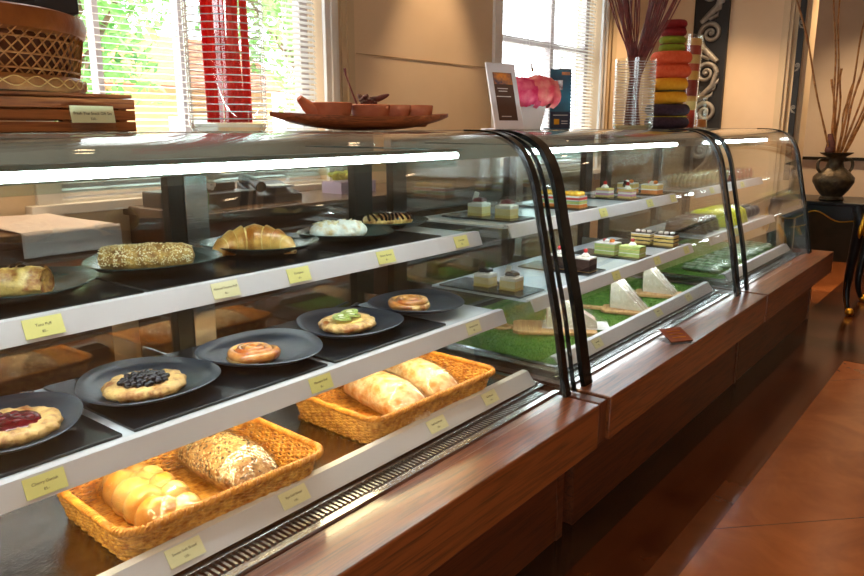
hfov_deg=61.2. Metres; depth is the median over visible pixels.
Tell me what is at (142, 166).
lamp
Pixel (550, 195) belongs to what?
cake
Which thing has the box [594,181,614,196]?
cake
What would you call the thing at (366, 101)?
pod
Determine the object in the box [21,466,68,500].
price tag
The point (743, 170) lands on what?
bag
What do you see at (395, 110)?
clay bowl
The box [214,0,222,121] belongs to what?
stick
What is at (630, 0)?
twig
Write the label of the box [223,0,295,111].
leafy tree
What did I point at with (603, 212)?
price tag
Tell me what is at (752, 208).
pack
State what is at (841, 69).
reed
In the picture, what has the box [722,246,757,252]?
pack
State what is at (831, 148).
pod
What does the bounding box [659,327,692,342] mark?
plaque
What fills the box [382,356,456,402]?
loaf
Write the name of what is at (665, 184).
shelf
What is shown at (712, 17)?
carved panel
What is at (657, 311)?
price tag
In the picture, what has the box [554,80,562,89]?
photo
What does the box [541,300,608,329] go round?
sandwich
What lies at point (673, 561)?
trim
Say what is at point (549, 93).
peony
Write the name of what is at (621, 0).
twig
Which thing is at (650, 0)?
twig
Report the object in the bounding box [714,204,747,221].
pack
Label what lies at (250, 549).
grille
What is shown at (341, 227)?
pastry
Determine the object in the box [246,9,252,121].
stick
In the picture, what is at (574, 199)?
cake
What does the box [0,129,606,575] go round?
display case
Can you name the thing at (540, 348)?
mat
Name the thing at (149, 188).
window blind
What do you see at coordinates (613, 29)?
trim
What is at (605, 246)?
cake
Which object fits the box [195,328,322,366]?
plate
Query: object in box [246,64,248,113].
stick
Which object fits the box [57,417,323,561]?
wicker basket
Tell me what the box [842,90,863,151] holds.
reed
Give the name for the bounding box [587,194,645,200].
slate board
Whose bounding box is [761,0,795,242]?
trim
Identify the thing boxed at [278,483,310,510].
price tag
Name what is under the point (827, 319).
floor
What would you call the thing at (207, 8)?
stick
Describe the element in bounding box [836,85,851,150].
reed
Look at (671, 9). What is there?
twig
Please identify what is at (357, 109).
clay bowl
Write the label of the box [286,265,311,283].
price tag
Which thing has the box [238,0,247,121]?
stick
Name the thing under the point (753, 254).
pack
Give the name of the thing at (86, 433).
slate board
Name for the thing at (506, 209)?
cheesecake
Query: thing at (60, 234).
tablecloth
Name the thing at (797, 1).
reed
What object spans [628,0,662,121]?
twig
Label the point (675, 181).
bag
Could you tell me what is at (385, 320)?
plate
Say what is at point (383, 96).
pod
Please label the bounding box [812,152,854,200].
bronze vase
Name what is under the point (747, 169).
bag
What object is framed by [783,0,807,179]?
carved panel
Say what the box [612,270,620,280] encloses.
price tag
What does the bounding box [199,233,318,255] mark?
plate
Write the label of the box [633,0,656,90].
twig
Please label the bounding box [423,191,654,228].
shelf
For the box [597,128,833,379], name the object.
display case
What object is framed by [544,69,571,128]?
stand
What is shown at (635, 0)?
twig
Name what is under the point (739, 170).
bag
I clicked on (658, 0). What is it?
twig
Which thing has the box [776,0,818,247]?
trim
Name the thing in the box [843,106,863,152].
reed
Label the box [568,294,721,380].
grille
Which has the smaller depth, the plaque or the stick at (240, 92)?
the stick at (240, 92)
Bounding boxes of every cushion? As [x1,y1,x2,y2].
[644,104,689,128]
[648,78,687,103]
[649,50,692,77]
[658,36,685,50]
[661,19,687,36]
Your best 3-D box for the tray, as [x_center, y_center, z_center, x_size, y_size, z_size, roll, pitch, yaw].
[-0.207,-0.515,2.260,0.610,0.054,0.172,-8,15,-31]
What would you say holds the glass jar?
on the display case at (786, 275)
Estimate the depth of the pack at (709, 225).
4.16 m
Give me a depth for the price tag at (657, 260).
3.36 m
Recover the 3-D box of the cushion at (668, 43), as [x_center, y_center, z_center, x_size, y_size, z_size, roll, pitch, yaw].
[1.338,-1.355,4.068,0.144,0.080,0.144,1,12,5]
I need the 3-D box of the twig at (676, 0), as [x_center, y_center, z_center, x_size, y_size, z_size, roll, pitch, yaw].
[1.183,-1.267,3.831,0.294,0.808,0.023,2,13,9]
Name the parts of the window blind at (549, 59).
cord, cord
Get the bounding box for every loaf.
[174,429,281,490]
[340,370,429,422]
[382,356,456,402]
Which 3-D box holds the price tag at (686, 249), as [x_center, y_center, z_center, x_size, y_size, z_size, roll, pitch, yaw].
[1.272,-0.191,3.654,0.015,0.034,0.070,10,16,37]
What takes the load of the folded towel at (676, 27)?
on the cushion at (668, 43)
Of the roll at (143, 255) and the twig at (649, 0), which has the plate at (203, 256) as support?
the roll at (143, 255)
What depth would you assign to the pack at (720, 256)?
4.50 m
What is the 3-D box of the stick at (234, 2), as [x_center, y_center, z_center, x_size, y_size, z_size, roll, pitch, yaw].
[-0.476,-0.693,1.753,0.015,0.579,0.032,10,16,37]
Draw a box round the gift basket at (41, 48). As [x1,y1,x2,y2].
[0,1,87,92]
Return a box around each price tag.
[21,313,65,339]
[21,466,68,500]
[164,535,205,569]
[210,279,240,299]
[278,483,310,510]
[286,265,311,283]
[308,372,333,393]
[376,249,395,264]
[426,414,448,433]
[453,235,469,247]
[465,319,481,334]
[480,389,499,405]
[591,337,603,348]
[598,208,607,216]
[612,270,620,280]
[646,199,653,206]
[653,256,660,264]
[653,307,663,316]
[670,194,676,201]
[683,246,689,253]
[684,293,692,300]
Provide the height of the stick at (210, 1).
0.579 m
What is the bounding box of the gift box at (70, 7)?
[0,0,78,15]
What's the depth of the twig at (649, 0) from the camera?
3.80 m
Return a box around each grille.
[196,391,543,575]
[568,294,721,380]
[730,252,797,287]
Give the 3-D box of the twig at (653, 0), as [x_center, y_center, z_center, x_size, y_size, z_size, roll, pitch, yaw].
[1.129,-1.282,3.831,0.154,0.838,0.028,-2,13,-9]
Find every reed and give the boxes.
[796,0,828,146]
[830,79,832,133]
[833,0,836,152]
[835,0,840,130]
[835,68,842,152]
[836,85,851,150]
[836,93,850,152]
[838,21,863,152]
[840,59,863,152]
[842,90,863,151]
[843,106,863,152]
[844,112,863,152]
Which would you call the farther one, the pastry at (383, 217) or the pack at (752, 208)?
the pack at (752, 208)
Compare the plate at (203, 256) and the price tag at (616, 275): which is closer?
the plate at (203, 256)
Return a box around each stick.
[199,0,212,121]
[205,0,214,121]
[209,0,217,121]
[213,0,223,121]
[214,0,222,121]
[219,0,226,106]
[221,46,226,121]
[225,0,231,121]
[230,0,233,121]
[231,0,242,121]
[232,0,238,121]
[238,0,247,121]
[238,38,242,105]
[242,1,248,121]
[243,1,245,121]
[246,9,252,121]
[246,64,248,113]
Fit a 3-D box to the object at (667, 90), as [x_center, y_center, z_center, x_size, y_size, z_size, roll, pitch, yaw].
[1.333,-1.108,4.122,0.210,0.140,0.210,-3,13,-14]
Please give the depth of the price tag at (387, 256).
2.03 m
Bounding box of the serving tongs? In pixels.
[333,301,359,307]
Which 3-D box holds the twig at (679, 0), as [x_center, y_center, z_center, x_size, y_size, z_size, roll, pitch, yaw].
[1.175,-1.221,3.821,0.286,0.722,0.042,3,13,12]
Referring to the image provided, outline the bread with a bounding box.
[98,462,201,537]
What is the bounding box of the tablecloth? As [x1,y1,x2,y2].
[0,213,122,258]
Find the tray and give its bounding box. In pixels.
[269,112,447,129]
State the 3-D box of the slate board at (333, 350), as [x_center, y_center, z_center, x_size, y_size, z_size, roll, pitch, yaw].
[-0.254,0.124,2.149,0.390,0.007,0.465,10,16,37]
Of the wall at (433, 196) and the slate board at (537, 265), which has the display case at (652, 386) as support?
the slate board at (537, 265)
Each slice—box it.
[631,229,655,244]
[653,231,678,246]
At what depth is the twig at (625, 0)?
3.78 m
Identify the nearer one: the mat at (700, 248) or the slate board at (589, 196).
the slate board at (589, 196)
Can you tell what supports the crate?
on the display case at (481, 494)
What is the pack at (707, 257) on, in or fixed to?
on the mat at (700, 248)
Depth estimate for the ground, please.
32.76 m
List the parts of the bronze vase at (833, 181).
handle, handle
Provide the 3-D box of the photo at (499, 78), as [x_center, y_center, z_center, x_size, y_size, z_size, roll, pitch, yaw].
[0.274,-0.809,2.826,0.096,0.043,0.012,-9,16,-37]
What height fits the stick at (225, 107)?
0.579 m
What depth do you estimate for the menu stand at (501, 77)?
2.82 m
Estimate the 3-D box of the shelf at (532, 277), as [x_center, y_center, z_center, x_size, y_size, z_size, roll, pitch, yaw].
[0.654,-0.114,3.264,0.420,0.008,1.580,10,16,37]
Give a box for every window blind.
[61,0,285,196]
[279,0,320,179]
[500,0,559,173]
[555,0,596,168]
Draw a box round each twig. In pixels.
[609,0,627,50]
[611,0,638,124]
[617,0,632,71]
[619,0,631,118]
[621,0,636,119]
[622,0,629,71]
[624,0,633,124]
[624,1,662,122]
[625,6,653,124]
[626,0,634,51]
[626,0,676,101]
[627,0,680,106]
[628,0,657,113]
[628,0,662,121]
[628,6,660,124]
[630,0,638,124]
[630,0,655,124]
[630,1,652,78]
[631,0,653,102]
[631,0,659,116]
[633,0,649,124]
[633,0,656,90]
[633,0,668,89]
[634,0,635,46]
[634,0,638,64]
[635,0,650,124]
[635,0,663,124]
[635,9,671,94]
[636,0,639,55]
[637,0,660,119]
[638,0,675,65]
[642,0,674,68]
[648,0,667,39]
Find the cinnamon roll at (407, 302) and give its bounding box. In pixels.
[388,294,429,310]
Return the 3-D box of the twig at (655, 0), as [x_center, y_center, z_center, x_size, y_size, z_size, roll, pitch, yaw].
[1.113,-1.228,3.822,0.119,0.737,0.014,-2,13,-7]
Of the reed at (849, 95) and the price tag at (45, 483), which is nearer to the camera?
the price tag at (45, 483)
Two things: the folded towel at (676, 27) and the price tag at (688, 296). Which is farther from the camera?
the folded towel at (676, 27)
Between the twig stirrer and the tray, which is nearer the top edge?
the twig stirrer
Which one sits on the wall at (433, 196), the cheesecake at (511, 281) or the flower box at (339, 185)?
the flower box at (339, 185)
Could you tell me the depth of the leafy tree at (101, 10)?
7.28 m
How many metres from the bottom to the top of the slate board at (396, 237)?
0.007 m
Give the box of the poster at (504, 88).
[492,72,517,120]
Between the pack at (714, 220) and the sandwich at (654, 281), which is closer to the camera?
the sandwich at (654, 281)
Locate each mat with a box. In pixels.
[456,278,691,364]
[656,239,774,278]
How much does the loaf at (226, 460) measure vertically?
0.108 m
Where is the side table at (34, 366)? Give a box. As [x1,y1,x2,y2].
[0,224,114,395]
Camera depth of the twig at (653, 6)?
3.84 m
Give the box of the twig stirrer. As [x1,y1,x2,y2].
[343,68,357,103]
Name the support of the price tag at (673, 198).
attached to the display case at (652, 386)
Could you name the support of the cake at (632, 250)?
on the slate board at (590, 251)
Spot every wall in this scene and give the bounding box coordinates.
[0,0,661,360]
[123,176,529,356]
[648,0,784,242]
[799,0,863,196]
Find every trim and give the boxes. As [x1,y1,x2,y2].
[339,0,355,169]
[356,53,484,67]
[515,340,801,575]
[604,0,618,128]
[645,358,843,575]
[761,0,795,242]
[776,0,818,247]
[783,333,863,353]
[802,156,863,160]
[829,349,863,363]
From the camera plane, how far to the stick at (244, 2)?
1.78 m
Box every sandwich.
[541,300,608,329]
[610,279,647,311]
[643,267,677,294]
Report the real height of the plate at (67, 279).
0.032 m
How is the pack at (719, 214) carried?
on the display case at (786, 275)
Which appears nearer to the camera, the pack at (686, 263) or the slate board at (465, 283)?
the slate board at (465, 283)
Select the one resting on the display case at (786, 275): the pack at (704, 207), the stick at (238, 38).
the pack at (704, 207)
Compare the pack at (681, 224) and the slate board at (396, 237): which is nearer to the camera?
the slate board at (396, 237)
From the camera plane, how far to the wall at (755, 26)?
6.04 m
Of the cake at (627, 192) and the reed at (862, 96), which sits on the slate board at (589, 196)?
the cake at (627, 192)
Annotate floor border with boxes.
[564,344,835,575]
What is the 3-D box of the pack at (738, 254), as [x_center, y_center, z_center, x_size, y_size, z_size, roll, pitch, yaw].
[1.900,-0.220,4.640,0.088,0.034,0.247,-12,17,-42]
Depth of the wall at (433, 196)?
2.90 m
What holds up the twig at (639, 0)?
in the glass vase at (654, 64)
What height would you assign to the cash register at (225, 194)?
0.210 m
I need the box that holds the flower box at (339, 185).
[322,170,375,193]
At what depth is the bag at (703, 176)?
4.20 m
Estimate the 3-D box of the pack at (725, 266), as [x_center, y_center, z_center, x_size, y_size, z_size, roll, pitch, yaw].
[1.636,-0.142,4.283,0.247,0.034,0.088,10,16,39]
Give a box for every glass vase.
[180,0,267,131]
[612,57,656,128]
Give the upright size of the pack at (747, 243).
0.034 m
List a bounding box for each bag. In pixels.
[666,172,696,188]
[674,171,701,187]
[679,171,706,186]
[684,170,711,185]
[690,169,716,184]
[694,169,718,184]
[704,168,729,182]
[726,167,746,179]
[726,169,742,179]
[727,166,748,178]
[737,166,753,177]
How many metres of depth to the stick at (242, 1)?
1.81 m
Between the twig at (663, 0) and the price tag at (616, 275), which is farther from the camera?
the twig at (663, 0)
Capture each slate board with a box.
[0,279,143,319]
[0,390,121,478]
[43,345,327,431]
[74,247,340,291]
[263,305,445,363]
[304,230,440,255]
[439,277,543,298]
[442,211,534,222]
[518,261,605,276]
[519,203,596,210]
[574,248,651,260]
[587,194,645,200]
[614,190,668,195]
[615,238,683,248]
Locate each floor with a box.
[679,261,863,575]
[791,271,863,344]
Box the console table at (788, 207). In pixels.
[762,194,863,315]
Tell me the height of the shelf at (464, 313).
0.008 m
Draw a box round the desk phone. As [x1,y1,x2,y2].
[237,174,301,203]
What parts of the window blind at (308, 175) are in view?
cord, cord, rail, cord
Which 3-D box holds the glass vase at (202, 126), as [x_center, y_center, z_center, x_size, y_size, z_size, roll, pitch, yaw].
[-0.513,-0.621,1.799,0.196,0.460,0.196,4,13,19]
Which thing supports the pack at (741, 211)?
on the display case at (786, 275)
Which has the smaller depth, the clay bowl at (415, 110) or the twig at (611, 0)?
the clay bowl at (415, 110)
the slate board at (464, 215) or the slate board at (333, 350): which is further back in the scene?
the slate board at (464, 215)
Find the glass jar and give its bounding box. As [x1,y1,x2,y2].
[694,95,707,126]
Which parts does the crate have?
corner post, lid, corner post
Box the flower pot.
[520,105,545,129]
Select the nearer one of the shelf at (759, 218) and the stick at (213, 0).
the stick at (213, 0)
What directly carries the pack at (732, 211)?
on the display case at (786, 275)
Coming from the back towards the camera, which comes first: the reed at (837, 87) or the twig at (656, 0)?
the reed at (837, 87)
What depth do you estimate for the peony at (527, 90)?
2.93 m
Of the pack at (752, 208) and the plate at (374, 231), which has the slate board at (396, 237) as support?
the plate at (374, 231)
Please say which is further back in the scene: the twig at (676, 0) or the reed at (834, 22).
the reed at (834, 22)
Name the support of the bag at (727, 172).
on the display case at (786, 275)
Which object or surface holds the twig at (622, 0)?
in the glass vase at (654, 64)
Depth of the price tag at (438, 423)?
1.97 m
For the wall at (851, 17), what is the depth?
7.09 m
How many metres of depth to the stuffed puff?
1.39 m
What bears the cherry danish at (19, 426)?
on the plate at (70, 407)
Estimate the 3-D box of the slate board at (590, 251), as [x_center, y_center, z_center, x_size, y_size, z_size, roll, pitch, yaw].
[0.841,-0.157,3.423,0.330,0.007,0.160,10,16,37]
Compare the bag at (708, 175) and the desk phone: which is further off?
the bag at (708, 175)
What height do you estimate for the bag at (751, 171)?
0.080 m
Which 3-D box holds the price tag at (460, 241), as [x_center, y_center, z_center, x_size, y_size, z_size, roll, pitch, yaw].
[0.093,-0.146,2.301,0.015,0.034,0.070,10,16,37]
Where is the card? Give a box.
[69,104,115,132]
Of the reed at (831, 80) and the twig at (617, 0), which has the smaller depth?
the twig at (617, 0)
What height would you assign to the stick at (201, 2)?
0.579 m
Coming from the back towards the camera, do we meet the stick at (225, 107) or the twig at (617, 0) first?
the twig at (617, 0)
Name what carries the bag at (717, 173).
on the display case at (786, 275)
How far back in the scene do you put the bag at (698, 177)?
4.13 m
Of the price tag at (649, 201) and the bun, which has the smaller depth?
the bun
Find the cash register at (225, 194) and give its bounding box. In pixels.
[142,174,256,209]
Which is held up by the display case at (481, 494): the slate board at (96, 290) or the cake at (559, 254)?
the slate board at (96, 290)
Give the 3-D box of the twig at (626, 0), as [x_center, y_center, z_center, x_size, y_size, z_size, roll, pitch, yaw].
[1.043,-1.225,3.841,0.110,0.722,0.027,1,12,3]
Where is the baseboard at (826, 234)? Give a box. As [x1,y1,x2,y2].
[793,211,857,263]
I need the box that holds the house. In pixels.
[82,33,293,130]
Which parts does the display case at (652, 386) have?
post, sill, post, post, panel, post, price rail, glass, price rail, price rail, kick panel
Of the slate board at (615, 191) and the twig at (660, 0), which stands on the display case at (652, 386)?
the slate board at (615, 191)
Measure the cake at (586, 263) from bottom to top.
0.093 m
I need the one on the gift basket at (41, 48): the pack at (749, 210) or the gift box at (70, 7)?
the gift box at (70, 7)
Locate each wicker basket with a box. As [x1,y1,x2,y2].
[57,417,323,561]
[296,351,494,444]
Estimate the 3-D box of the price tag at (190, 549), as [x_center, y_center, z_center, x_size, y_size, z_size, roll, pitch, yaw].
[-0.466,0.499,1.382,0.023,0.029,0.075,10,16,37]
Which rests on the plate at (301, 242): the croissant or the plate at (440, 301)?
the croissant
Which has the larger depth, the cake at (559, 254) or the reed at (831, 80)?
the reed at (831, 80)
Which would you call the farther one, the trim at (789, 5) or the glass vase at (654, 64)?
the trim at (789, 5)
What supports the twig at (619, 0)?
in the glass vase at (654, 64)
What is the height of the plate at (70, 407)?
0.032 m
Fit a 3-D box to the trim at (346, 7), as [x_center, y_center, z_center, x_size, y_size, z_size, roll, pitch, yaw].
[-0.401,-0.941,3.548,0.022,2.950,0.085,10,16,37]
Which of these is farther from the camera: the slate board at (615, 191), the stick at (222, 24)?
the slate board at (615, 191)
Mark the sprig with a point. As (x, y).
(209, 182)
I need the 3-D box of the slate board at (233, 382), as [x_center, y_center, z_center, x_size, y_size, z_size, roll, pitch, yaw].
[-0.575,0.211,1.753,0.390,0.007,0.520,10,16,37]
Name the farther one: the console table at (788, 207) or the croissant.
the console table at (788, 207)
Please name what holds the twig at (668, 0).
in the glass vase at (654, 64)
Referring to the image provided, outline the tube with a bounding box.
[683,35,703,127]
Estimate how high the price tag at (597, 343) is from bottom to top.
0.029 m
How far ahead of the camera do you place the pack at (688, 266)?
4.14 m
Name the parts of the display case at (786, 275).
post, post, post, post, panel, price rail, price rail, price rail, glass, kick panel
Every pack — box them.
[664,216,707,234]
[676,214,713,231]
[680,264,721,274]
[684,262,722,269]
[686,213,719,229]
[690,208,725,226]
[692,260,730,268]
[694,257,730,264]
[701,207,734,226]
[703,254,741,260]
[704,256,739,263]
[707,205,743,222]
[707,206,736,224]
[713,250,749,256]
[713,252,748,258]
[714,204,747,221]
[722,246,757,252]
[722,248,757,256]
[730,202,760,215]
[736,243,765,249]
[736,245,765,252]
[739,240,772,247]
[739,242,770,249]
[741,203,756,217]
[744,207,752,217]
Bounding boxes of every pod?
[360,100,370,103]
[370,94,388,101]
[825,133,834,152]
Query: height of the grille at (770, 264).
0.018 m
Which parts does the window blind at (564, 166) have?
rail, cord, cord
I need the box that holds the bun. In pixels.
[226,342,280,363]
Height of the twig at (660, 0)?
0.824 m
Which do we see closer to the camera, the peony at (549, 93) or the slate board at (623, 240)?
the peony at (549, 93)
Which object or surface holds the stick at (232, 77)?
in the glass vase at (202, 126)
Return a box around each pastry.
[309,218,366,235]
[363,211,412,223]
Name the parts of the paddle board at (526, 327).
ring handle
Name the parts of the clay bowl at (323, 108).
spout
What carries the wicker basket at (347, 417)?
on the display case at (481, 494)
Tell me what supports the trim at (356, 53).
attached to the wall at (446, 31)
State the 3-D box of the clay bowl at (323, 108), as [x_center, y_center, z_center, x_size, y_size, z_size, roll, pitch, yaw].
[-0.310,-0.527,2.183,0.132,0.091,0.158,6,14,25]
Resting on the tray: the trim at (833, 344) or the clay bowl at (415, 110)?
the clay bowl at (415, 110)
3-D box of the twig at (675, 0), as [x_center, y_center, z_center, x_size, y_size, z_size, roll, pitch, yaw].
[1.178,-1.256,3.819,0.293,0.793,0.052,2,13,9]
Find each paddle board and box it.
[494,320,597,336]
[583,304,650,315]
[633,289,681,298]
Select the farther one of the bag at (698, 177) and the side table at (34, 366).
the bag at (698, 177)
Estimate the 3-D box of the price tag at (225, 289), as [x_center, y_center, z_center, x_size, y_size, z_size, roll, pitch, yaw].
[-0.458,0.003,1.622,0.015,0.034,0.070,10,16,37]
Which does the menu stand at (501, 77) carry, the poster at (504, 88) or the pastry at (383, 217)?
the poster at (504, 88)
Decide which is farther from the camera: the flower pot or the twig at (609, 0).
the twig at (609, 0)
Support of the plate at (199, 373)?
on the slate board at (233, 382)
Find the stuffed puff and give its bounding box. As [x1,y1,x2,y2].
[0,262,54,296]
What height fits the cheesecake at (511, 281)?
0.093 m
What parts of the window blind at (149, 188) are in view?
rail, cord, cord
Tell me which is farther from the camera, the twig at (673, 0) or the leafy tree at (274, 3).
the leafy tree at (274, 3)
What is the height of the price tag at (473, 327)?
0.034 m
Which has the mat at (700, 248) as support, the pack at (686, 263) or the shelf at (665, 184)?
the pack at (686, 263)
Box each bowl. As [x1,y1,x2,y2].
[296,95,351,115]
[351,104,389,115]
[388,105,410,115]
[409,105,432,126]
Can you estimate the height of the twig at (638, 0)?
0.812 m
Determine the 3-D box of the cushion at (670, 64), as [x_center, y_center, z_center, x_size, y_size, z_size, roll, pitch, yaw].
[1.338,-1.246,4.093,0.224,0.142,0.224,-4,13,-19]
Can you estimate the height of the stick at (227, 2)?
0.579 m
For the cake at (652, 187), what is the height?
0.067 m
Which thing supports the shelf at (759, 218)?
attached to the display case at (786, 275)
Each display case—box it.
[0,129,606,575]
[384,128,766,524]
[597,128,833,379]
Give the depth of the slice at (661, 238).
3.65 m
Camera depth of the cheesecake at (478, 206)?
2.79 m
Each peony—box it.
[516,76,540,108]
[527,74,560,108]
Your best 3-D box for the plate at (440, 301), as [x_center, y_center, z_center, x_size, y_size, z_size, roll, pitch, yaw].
[-0.047,0.052,2.384,0.312,0.032,0.316,2,13,8]
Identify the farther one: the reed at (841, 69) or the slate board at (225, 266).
the reed at (841, 69)
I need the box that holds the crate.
[0,90,136,131]
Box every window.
[25,0,341,215]
[490,0,609,179]
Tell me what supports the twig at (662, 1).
in the glass vase at (654, 64)
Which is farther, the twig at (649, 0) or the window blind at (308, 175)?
the twig at (649, 0)
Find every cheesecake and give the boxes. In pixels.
[468,191,490,216]
[472,261,496,287]
[493,193,519,218]
[498,264,523,291]
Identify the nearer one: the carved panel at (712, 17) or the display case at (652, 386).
the display case at (652, 386)
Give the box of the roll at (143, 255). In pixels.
[97,242,194,268]
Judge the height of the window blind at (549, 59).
1.542 m
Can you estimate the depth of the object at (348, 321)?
2.09 m
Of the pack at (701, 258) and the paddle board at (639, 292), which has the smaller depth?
the paddle board at (639, 292)
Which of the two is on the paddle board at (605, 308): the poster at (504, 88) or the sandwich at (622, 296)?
the sandwich at (622, 296)
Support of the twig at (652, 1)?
in the glass vase at (654, 64)
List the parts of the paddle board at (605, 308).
handle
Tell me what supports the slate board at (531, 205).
on the display case at (652, 386)
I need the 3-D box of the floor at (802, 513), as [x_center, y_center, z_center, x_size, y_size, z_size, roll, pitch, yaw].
[2.286,1.008,2.026,7.000,0.200,10.800,10,16,37]
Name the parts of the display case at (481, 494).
post, post, panel, price rail, glass, price rail, price rail, post, kick panel, filler strip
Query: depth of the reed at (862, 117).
5.20 m
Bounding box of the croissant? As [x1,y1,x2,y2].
[212,224,296,255]
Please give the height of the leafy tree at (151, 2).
6.582 m
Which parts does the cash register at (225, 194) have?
drawer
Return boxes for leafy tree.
[70,0,199,121]
[82,0,170,36]
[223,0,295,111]
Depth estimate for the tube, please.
4.24 m
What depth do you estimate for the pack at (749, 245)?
4.89 m
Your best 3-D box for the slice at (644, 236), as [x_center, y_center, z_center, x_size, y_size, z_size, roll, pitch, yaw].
[1.083,-0.266,3.745,0.108,0.068,0.083,10,16,37]
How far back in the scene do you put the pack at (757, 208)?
4.90 m
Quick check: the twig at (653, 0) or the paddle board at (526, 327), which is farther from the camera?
the twig at (653, 0)
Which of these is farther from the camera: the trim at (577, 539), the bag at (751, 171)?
the bag at (751, 171)
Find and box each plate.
[0,266,98,303]
[0,391,82,454]
[75,357,220,406]
[81,247,222,274]
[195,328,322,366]
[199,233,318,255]
[296,307,403,338]
[297,223,393,242]
[350,215,427,229]
[367,289,464,313]
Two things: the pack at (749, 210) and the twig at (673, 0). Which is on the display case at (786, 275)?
the pack at (749, 210)
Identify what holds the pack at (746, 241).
on the mat at (700, 248)
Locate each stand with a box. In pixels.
[481,62,523,129]
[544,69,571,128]
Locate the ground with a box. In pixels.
[537,153,571,162]
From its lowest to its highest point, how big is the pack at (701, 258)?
0.034 m
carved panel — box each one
[683,0,730,173]
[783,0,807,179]
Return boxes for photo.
[493,72,512,84]
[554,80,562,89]
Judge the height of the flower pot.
0.105 m
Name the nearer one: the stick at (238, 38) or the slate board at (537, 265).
the stick at (238, 38)
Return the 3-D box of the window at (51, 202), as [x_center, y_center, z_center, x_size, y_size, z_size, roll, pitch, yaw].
[-0.960,-1.141,2.922,0.250,1.660,1.510,10,16,37]
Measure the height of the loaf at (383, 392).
0.110 m
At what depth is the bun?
1.79 m
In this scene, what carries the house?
on the ground
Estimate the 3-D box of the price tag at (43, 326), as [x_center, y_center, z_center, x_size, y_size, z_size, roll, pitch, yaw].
[-0.701,0.070,1.321,0.015,0.034,0.070,10,16,37]
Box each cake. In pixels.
[541,189,553,206]
[551,245,563,268]
[565,190,587,207]
[575,248,596,272]
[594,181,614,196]
[594,238,621,255]
[617,179,638,192]
[618,180,636,198]
[618,238,645,258]
[640,180,662,194]
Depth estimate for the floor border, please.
2.79 m
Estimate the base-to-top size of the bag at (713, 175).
0.089 m
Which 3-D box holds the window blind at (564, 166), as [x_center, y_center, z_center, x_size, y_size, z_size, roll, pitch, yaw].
[1.064,-1.665,5.377,0.036,1.542,0.540,10,16,37]
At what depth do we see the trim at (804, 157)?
7.25 m
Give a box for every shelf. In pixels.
[0,302,491,479]
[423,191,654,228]
[432,237,678,302]
[638,178,749,192]
[640,215,766,239]
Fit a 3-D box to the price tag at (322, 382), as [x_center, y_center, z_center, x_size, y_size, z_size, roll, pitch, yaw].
[-0.266,0.228,1.754,0.015,0.034,0.070,10,16,37]
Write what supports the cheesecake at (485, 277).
on the slate board at (465, 283)
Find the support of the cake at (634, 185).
on the slate board at (615, 191)
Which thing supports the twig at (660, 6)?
in the glass vase at (654, 64)
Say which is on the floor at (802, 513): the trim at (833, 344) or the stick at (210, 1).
the trim at (833, 344)
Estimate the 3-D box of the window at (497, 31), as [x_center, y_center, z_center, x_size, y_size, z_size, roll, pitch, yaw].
[0.786,-1.587,5.084,0.250,1.720,1.620,10,16,37]
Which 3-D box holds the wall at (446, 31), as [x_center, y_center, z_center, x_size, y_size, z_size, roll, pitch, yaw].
[-0.908,-0.841,3.096,0.200,2.950,9.100,10,16,37]
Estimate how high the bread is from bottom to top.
0.101 m
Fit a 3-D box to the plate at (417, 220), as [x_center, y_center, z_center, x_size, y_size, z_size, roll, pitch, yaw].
[-0.154,-0.216,2.447,0.268,0.032,0.271,-11,16,-40]
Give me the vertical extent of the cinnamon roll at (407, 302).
0.043 m
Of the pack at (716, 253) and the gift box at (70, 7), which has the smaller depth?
the gift box at (70, 7)
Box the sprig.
[206,176,215,211]
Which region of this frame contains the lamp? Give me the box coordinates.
[0,166,449,197]
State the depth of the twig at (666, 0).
3.80 m
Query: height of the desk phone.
0.106 m
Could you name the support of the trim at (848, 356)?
on the floor at (802, 513)
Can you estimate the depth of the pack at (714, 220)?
4.24 m
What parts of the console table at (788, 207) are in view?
leg, leg, leg, leg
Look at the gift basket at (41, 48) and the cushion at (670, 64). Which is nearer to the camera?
the gift basket at (41, 48)
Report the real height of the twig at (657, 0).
0.844 m
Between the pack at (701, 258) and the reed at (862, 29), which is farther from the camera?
the reed at (862, 29)
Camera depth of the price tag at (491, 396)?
2.17 m

